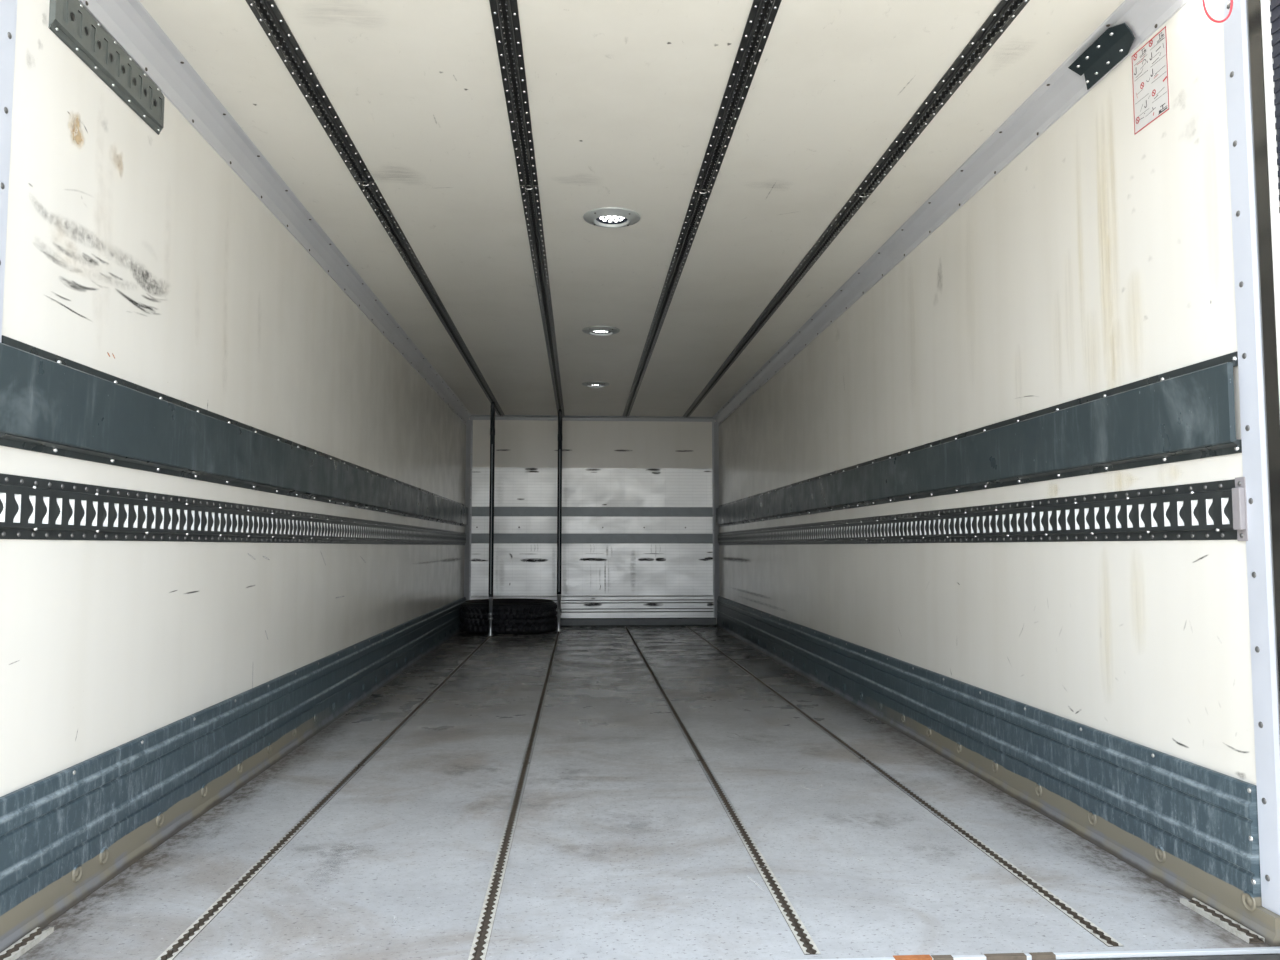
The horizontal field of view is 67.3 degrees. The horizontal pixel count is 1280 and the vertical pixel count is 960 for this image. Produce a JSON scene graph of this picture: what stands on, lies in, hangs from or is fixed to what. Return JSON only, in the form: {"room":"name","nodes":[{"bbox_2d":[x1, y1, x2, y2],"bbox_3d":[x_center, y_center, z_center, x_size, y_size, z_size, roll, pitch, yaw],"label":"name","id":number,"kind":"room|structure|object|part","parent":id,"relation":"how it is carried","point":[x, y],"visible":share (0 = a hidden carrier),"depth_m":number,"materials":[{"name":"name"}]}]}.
{"room":"cargo space","nodes":[
{"label":"cargo space","id":0,"kind":"room"},
{"bbox_2d":[0,0,465,796],"bbox_3d":[-1.480,0.102,5.555,0.055,2.220,7.620,0,-4,-4],"label":"wall","id":1,"kind":"structure","parent":0,"point":[135,254],"depth_m":2.62,"materials":[{"name":"white"}]},
{"bbox_2d":[0,0,16,341],"bbox_3d":[-1.242,-0.169,1.788,0.062,2.005,0.064,0,-4,-4],"label":"trim","id":2,"kind":"structure","parent":1,"relation":"attached to","point":[8,8],"depth_m":1.84,"materials":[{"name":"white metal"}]},
{"bbox_2d":[49,0,164,134],"bbox_3d":[-1.236,-0.981,2.256,0.014,0.124,0.520,0,-4,-4],"label":"rail","id":3,"kind":"object","parent":1,"relation":"attached to","point":[70,21],"visible":1,"depth_m":2.22,"materials":[{"name":"metal"}]},
{"bbox_2d":[0,597,465,952],"bbox_3d":[-1.435,1.003,5.465,0.030,0.288,7.557,0,-4,-4],"label":"baseboard","id":4,"kind":"structure","parent":1,"relation":"attached to","point":[65,834],"depth_m":2.50,"materials":[{"name":"blue blue-grey painted metal"}]},
{"bbox_2d":[0,473,465,544],"bbox_3d":[-1.442,0.306,5.501,0.015,0.125,7.476,0,-4,-4],"label":"wall rail","id":5,"kind":"object","parent":1,"relation":"attached to","point":[52,503],"visible":1,"depth_m":2.52,"materials":[{"name":"metal"}]},
{"bbox_2d":[0,335,467,526],"bbox_3d":[-1.434,0.085,5.507,0.028,0.210,7.493,0,-4,-4],"label":"board","id":6,"kind":"object","parent":1,"relation":"attached to","point":[50,403],"visible":1,"depth_m":2.48,"materials":[{"name":"plastic"}]},
{"bbox_2d":[79,0,470,425],"bbox_3d":[-1.426,-0.850,5.594,0.048,0.130,7.559,0,-4,-4],"label":"trim","id":7,"kind":"structure","parent":1,"relation":"attached to","point":[128,22],"depth_m":3.04,"materials":[{"name":"grey metal"}]},
{"bbox_2d":[469,418,716,627],"bbox_3d":[-0.460,0.369,9.396,2.460,2.220,0.060,0,-4,-4],"label":"wall","id":8,"kind":"structure","parent":0,"point":[518,443],"depth_m":9.42,"materials":[{"name":"white"}]},
{"bbox_2d":[464,419,472,600],"bbox_3d":[-1.655,0.373,9.265,0.058,1.925,0.052,0,-4,-4],"label":"trim","id":9,"kind":"structure","parent":8,"relation":"attached to","point":[469,428],"depth_m":9.28,"materials":[{"name":"metal"}]},
{"bbox_2d":[470,595,713,617],"bbox_3d":[-0.455,1.228,9.295,2.356,0.216,0.024,0,-4,-4],"label":"panel","id":10,"kind":"object","parent":8,"relation":"attached to","point":[646,606],"visible":0.79,"depth_m":9.31,"materials":[{"name":"metal"}]},
{"bbox_2d":[471,467,712,595],"bbox_3d":[-0.390,0.503,9.354,2.501,1.246,0.015,0,-4,-4],"label":"cladding","id":11,"kind":"object","parent":8,"relation":"attached to","point":[520,569],"depth_m":9.35,"materials":[{"name":"white metal"}]},
{"bbox_3d":[-0.457,0.569,9.341,2.344,0.097,0.008,0,-4,-4],"label":"grey strip","id":12,"kind":"part","parent":11,"relation":"part of","materials":[{"name":"grey metal"}]},
{"bbox_3d":[-0.457,0.309,9.360,2.344,0.093,0.008,0,-4,-4],"label":"grey strip","id":13,"kind":"part","parent":11,"relation":"part of","materials":[{"name":"grey metal"}]},
{"bbox_2d":[470,415,714,421],"bbox_3d":[-0.456,-0.604,9.409,2.400,0.044,0.050,0,-4,-4],"label":"trim","id":14,"kind":"structure","parent":8,"relation":"attached to","point":[472,417],"depth_m":9.41,"materials":[{"name":"metal"}]},
{"bbox_2d":[556,618,715,626],"bbox_3d":[-0.457,1.374,9.278,2.400,0.077,0.036,0,-4,-4],"label":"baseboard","id":15,"kind":"structure","parent":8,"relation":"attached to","point":[564,622],"depth_m":9.30,"materials":[{"name":"grey metal"}]},
{"bbox_2d":[712,421,719,617],"bbox_3d":[0.743,0.383,9.414,0.058,1.925,0.052,0,-4,-4],"label":"trim","id":16,"kind":"structure","parent":8,"relation":"attached to","point":[715,427],"depth_m":9.43,"materials":[{"name":"metal"}]},
{"bbox_2d":[139,0,1124,416],"bbox_3d":[-0.223,-0.928,5.675,2.460,0.085,7.560,0,-4,-4],"label":"ceiling","id":17,"kind":"structure","parent":0,"point":[625,97],"depth_m":3.11,"materials":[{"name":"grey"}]},
{"bbox_2d":[246,0,503,415],"bbox_3d":[-1.113,-0.897,5.596,0.066,0.037,7.483,0,-4,-4],"label":"rail","id":18,"kind":"object","parent":17,"relation":"attached to","point":[267,13],"visible":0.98,"depth_m":3.13,"materials":[{"name":"metal"}]},
{"bbox_3d":[-0.928,-1.113,2.643,0.066,0.017,1.545,0,-4,-4],"label":"rail","id":19,"kind":"part","parent":18,"relation":"part of","materials":[{"name":"metal"}]},
{"bbox_3d":[-1.161,-0.841,6.370,0.066,0.032,5.928,0,-4,-4],"label":"rail","id":20,"kind":"part","parent":18,"relation":"part of","materials":[{"name":"metal"}]},
{"bbox_2d":[489,0,564,416],"bbox_3d":[-0.535,-0.895,5.632,0.066,0.037,7.483,0,-4,-4],"label":"rail","id":21,"kind":"object","parent":17,"relation":"attached to","point":[505,15],"visible":0.99,"depth_m":3.12,"materials":[{"name":"metal"}]},
{"bbox_3d":[-0.350,-1.110,2.679,0.066,0.017,1.545,0,-4,-4],"label":"rail","id":22,"kind":"part","parent":21,"relation":"part of","materials":[{"name":"metal"}]},
{"bbox_3d":[-0.583,-0.838,6.406,0.066,0.032,5.928,0,-4,-4],"label":"rail","id":23,"kind":"part","parent":21,"relation":"part of","materials":[{"name":"metal"}]},
{"bbox_2d":[582,381,609,387],"bbox_3d":[-0.348,-0.749,7.583,0.224,0.019,0.224,0,-4,-4],"label":"recessed light","id":24,"kind":"object","parent":17,"relation":"in","point":[595,384],"visible":1,"depth_m":7.54,"materials":[{"name":"white metal"}]},
{"bbox_2d":[582,326,619,335],"bbox_3d":[-0.233,-0.884,5.732,0.224,0.019,0.224,0,-4,-4],"label":"recessed light","id":25,"kind":"object","parent":17,"relation":"in","point":[593,330],"visible":1,"depth_m":5.69,"materials":[{"name":"white metal"}]},
{"bbox_2d":[583,207,639,227],"bbox_3d":[-0.111,-1.026,3.786,0.224,0.019,0.224,0,-4,-4],"label":"recessed light","id":26,"kind":"object","parent":17,"relation":"in","point":[608,217],"visible":1,"depth_m":3.77,"materials":[{"name":"white metal"}]},
{"bbox_2d":[622,0,781,416],"bbox_3d":[0.093,-0.892,5.671,0.066,0.037,7.483,0,-4,-4],"label":"rail","id":27,"kind":"object","parent":17,"relation":"attached to","point":[762,14],"visible":1,"depth_m":3.13,"materials":[{"name":"metal"}]},
{"bbox_3d":[0.044,-0.835,6.445,0.066,0.032,5.928,0,-4,-4],"label":"rail","id":28,"kind":"part","parent":27,"relation":"part of","materials":[{"name":"metal"}]},
{"bbox_3d":[0.277,-1.108,2.718,0.066,0.017,1.545,0,-4,-4],"label":"rail","id":29,"kind":"part","parent":27,"relation":"part of","materials":[{"name":"metal"}]},
{"bbox_2d":[682,0,1029,417],"bbox_3d":[0.682,-0.889,5.707,0.066,0.037,7.483,0,-4,-4],"label":"rail","id":30,"kind":"object","parent":17,"relation":"attached to","point":[1005,12],"visible":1,"depth_m":3.13,"materials":[{"name":"metal"}]},
{"bbox_3d":[0.633,-0.833,6.481,0.066,0.032,5.928,0,-4,-4],"label":"rail","id":31,"kind":"part","parent":30,"relation":"part of","materials":[{"name":"metal"}]},
{"bbox_3d":[0.866,-1.105,2.755,0.066,0.017,1.545,0,-4,-4],"label":"rail","id":32,"kind":"part","parent":30,"relation":"part of","materials":[{"name":"metal"}]},
{"bbox_3d":[0.015,-1.256,1.866,2.570,0.145,0.100,0,-4,-4],"label":"trim","id":33,"kind":"structure","parent":17,"relation":"attached to","visible":0},
{"bbox_2d":[1202,0,1232,22],"bbox_3d":[1.165,-1.048,1.944,0.066,0.257,0.004,0,-4,-4],"label":"cord","id":34,"kind":"object","parent":33,"relation":"hanging from","point":[1203,1],"visible":1,"depth_m":1.93,"materials":[{"name":"red plastic"}]},
{"bbox_2d":[16,626,1279,959],"bbox_3d":[-0.223,1.202,5.527,2.460,0.101,7.560,0,-4,-4],"label":"floor","id":35,"kind":"structure","parent":0,"point":[623,847],"depth_m":2.49,"materials":[{"name":"grey"}]},
{"bbox_2d":[0,927,53,959],"bbox_3d":[-1.177,0.888,1.813,0.032,0.010,0.200,0,-4,-4],"label":"stub","id":36,"kind":"object","parent":35,"relation":"on","point":[34,937],"visible":1,"depth_m":1.84,"materials":[{"name":"metal"}]},
{"bbox_2d":[156,634,493,959],"bbox_3d":[-1.114,1.155,5.466,0.031,0.017,7.500,0,-4,-4],"label":"rail","id":37,"kind":"object","parent":35,"relation":"on","point":[191,932],"visible":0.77,"depth_m":2.47,"materials":[{"name":"metal"}]},
{"bbox_3d":[-0.931,0.952,2.549,0.031,0.017,1.640,0,-4,-4],"label":"rail","id":38,"kind":"part","parent":37,"relation":"part of","materials":[{"name":"metal"}]},
{"bbox_3d":[-1.165,1.212,6.288,0.031,0.017,5.850,0,-4,-4],"label":"rail","id":39,"kind":"part","parent":37,"relation":"part of","materials":[{"name":"metal"}]},
{"bbox_2d":[488,402,494,635],"bbox_3d":[-1.289,0.330,8.353,0.045,2.032,0.045,-2,-4,25],"label":"pole","id":40,"kind":"object","parent":37,"relation":"on","point":[492,407],"visible":1,"depth_m":8.34,"materials":[{"name":"metal"}]},
{"bbox_2d":[460,598,556,633],"bbox_3d":[-1.196,1.237,8.773,0.891,0.272,0.891,0,-4,-4],"label":"tyre","id":41,"kind":"object","parent":35,"relation":"on","point":[510,615],"visible":0.99,"depth_m":8.42,"materials":[{"name":"black rubber"}]},
{"bbox_2d":[468,627,560,959],"bbox_3d":[-0.536,1.158,5.502,0.031,0.017,7.500,0,-4,-4],"label":"rail","id":42,"kind":"object","parent":35,"relation":"on","point":[479,948],"visible":0.94,"depth_m":2.48,"materials":[{"name":"metal"}]},
{"bbox_3d":[-0.354,0.954,2.585,0.031,0.017,1.640,0,-4,-4],"label":"rail","id":43,"kind":"part","parent":42,"relation":"part of","materials":[{"name":"metal"}]},
{"bbox_3d":[-0.587,1.215,6.324,0.031,0.017,5.850,0,-4,-4],"label":"rail","id":44,"kind":"part","parent":42,"relation":"part of","materials":[{"name":"metal"}]},
{"bbox_2d":[557,409,561,630],"bbox_3d":[-0.738,0.362,8.807,0.045,2.031,0.045,-2,-4,25],"label":"pole","id":45,"kind":"object","parent":42,"relation":"on","point":[559,481],"visible":1,"depth_m":8.79,"materials":[{"name":"metal"}]},
{"bbox_2d":[624,626,820,954],"bbox_3d":[0.092,1.160,5.541,0.031,0.017,7.500,0,-4,-4],"label":"rail","id":46,"kind":"object","parent":35,"relation":"on","point":[806,943],"visible":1,"depth_m":2.52,"materials":[{"name":"metal"}]},
{"bbox_3d":[0.041,1.218,6.363,0.031,0.017,5.850,0,-4,-4],"label":"rail","id":47,"kind":"part","parent":46,"relation":"part of","materials":[{"name":"metal"}]},
{"bbox_3d":[0.274,0.957,2.624,0.031,0.017,1.640,0,-4,-4],"label":"rail","id":48,"kind":"part","parent":46,"relation":"part of","materials":[{"name":"metal"}]},
{"bbox_2d":[685,626,1123,946],"bbox_3d":[0.681,1.163,5.578,0.031,0.017,7.500,0,-4,-4],"label":"rail","id":49,"kind":"object","parent":35,"relation":"on","point":[1109,941],"visible":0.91,"depth_m":2.56,"materials":[{"name":"metal"}]},
{"bbox_3d":[0.630,1.220,6.399,0.031,0.017,5.850,0,-4,-4],"label":"rail","id":50,"kind":"part","parent":49,"relation":"part of","materials":[{"name":"metal"}]},
{"bbox_3d":[0.863,0.960,2.661,0.031,0.017,1.640,0,-4,-4],"label":"rail","id":51,"kind":"part","parent":49,"relation":"part of","materials":[{"name":"metal"}]},
{"bbox_2d":[802,947,1279,959],"bbox_3d":[0.012,0.892,1.762,2.560,0.009,0.017,0,-4,-4],"label":"trim","id":52,"kind":"structure","parent":35,"relation":"attached to","point":[1250,950],"depth_m":1.81,"materials":[{"name":"metal"}]},
{"bbox_2d":[1087,954,1279,959],"bbox_3d":[0.016,1.099,1.696,2.660,0.412,0.088,0,-4,-4],"label":"beam","id":53,"kind":"structure","parent":35,"relation":"attached to","point":[1270,956],"depth_m":1.81,"materials":[{"name":"grey metal"}]},
{"bbox_2d":[1180,897,1264,943],"bbox_3d":[1.186,0.898,1.965,0.032,0.010,0.215,0,-4,-4],"label":"stub","id":54,"kind":"object","parent":35,"relation":"on","point":[1206,911],"visible":1,"depth_m":1.95,"materials":[{"name":"metal"}]},
{"bbox_2d":[719,0,1256,785],"bbox_3d":[1.030,0.066,5.714,0.055,2.313,7.620,0,-4,-4],"label":"wall","id":55,"kind":"structure","parent":0,"point":[1099,258],"depth_m":2.75,"materials":[{"name":"beige"}]},
{"bbox_2d":[712,0,1189,424],"bbox_3d":[0.973,-0.851,5.744,0.063,0.108,7.559,0,-4,-4],"label":"trim","id":56,"kind":"structure","parent":55,"relation":"attached to","point":[1064,87],"depth_m":3.25,"materials":[{"name":"grey metal"}]},
{"bbox_2d":[716,351,1241,526],"bbox_3d":[0.990,0.097,5.680,0.028,0.210,7.449,0,-4,-4],"label":"board","id":57,"kind":"object","parent":55,"relation":"attached to","point":[1186,413],"visible":1,"depth_m":2.71,"materials":[{"name":"blue-grey plastic"}]},
{"bbox_2d":[718,477,1247,544],"bbox_3d":[0.997,0.317,5.663,0.021,0.131,7.455,0,-4,-4],"label":"wall rail","id":58,"kind":"object","parent":55,"relation":"attached to","point":[1165,513],"visible":1,"depth_m":2.69,"materials":[{"name":"metal"}]},
{"bbox_2d":[716,596,1279,945],"bbox_3d":[0.990,1.014,5.616,0.030,0.288,7.557,0,-4,-4],"label":"baseboard","id":59,"kind":"structure","parent":55,"relation":"attached to","point":[1191,828],"depth_m":2.61,"materials":[{"name":"blue blue-grey painted metal"}]},
{"bbox_2d":[1068,23,1134,89],"bbox_3d":[1.179,-1.082,2.457,0.047,0.070,0.245,0,-4,-4],"label":"bracket","id":60,"kind":"object","parent":55,"relation":"attached to","point":[1115,43],"visible":1,"depth_m":2.44,"materials":[{"name":"metal"}]},
{"bbox_2d":[1132,26,1169,134],"bbox_3d":[1.219,-0.952,2.297,0.001,0.200,0.140,0,-4,-4],"label":"sticker","id":61,"kind":"object","parent":55,"relation":"attached to","point":[1150,79],"visible":1,"depth_m":2.29,"materials":[{"name":"white paper"}]},
{"bbox_2d":[1222,0,1279,914],"bbox_3d":[1.263,-0.158,1.944,0.062,2.005,0.064,0,-4,-4],"label":"trim","id":62,"kind":"structure","parent":55,"relation":"attached to","point":[1237,73],"depth_m":1.93,"materials":[{"name":"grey metal"}]},
{"bbox_2d":[1246,0,1279,729],"bbox_3d":[1.269,-0.115,1.879,0.057,2.120,0.060,0,-4,-4],"label":"trim","id":63,"kind":"structure","parent":55,"relation":"attached to","point":[1265,156],"depth_m":1.90,"materials":[{"name":"silver metal"}]},
{"bbox_2d":[1270,0,1279,212],"bbox_3d":[1.328,-0.160,1.235,0.088,2.120,1.232,0,-4,-4],"label":"door","id":64,"kind":"structure","parent":55,"relation":"in","point":[1275,4],"depth_m":1.88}
]}

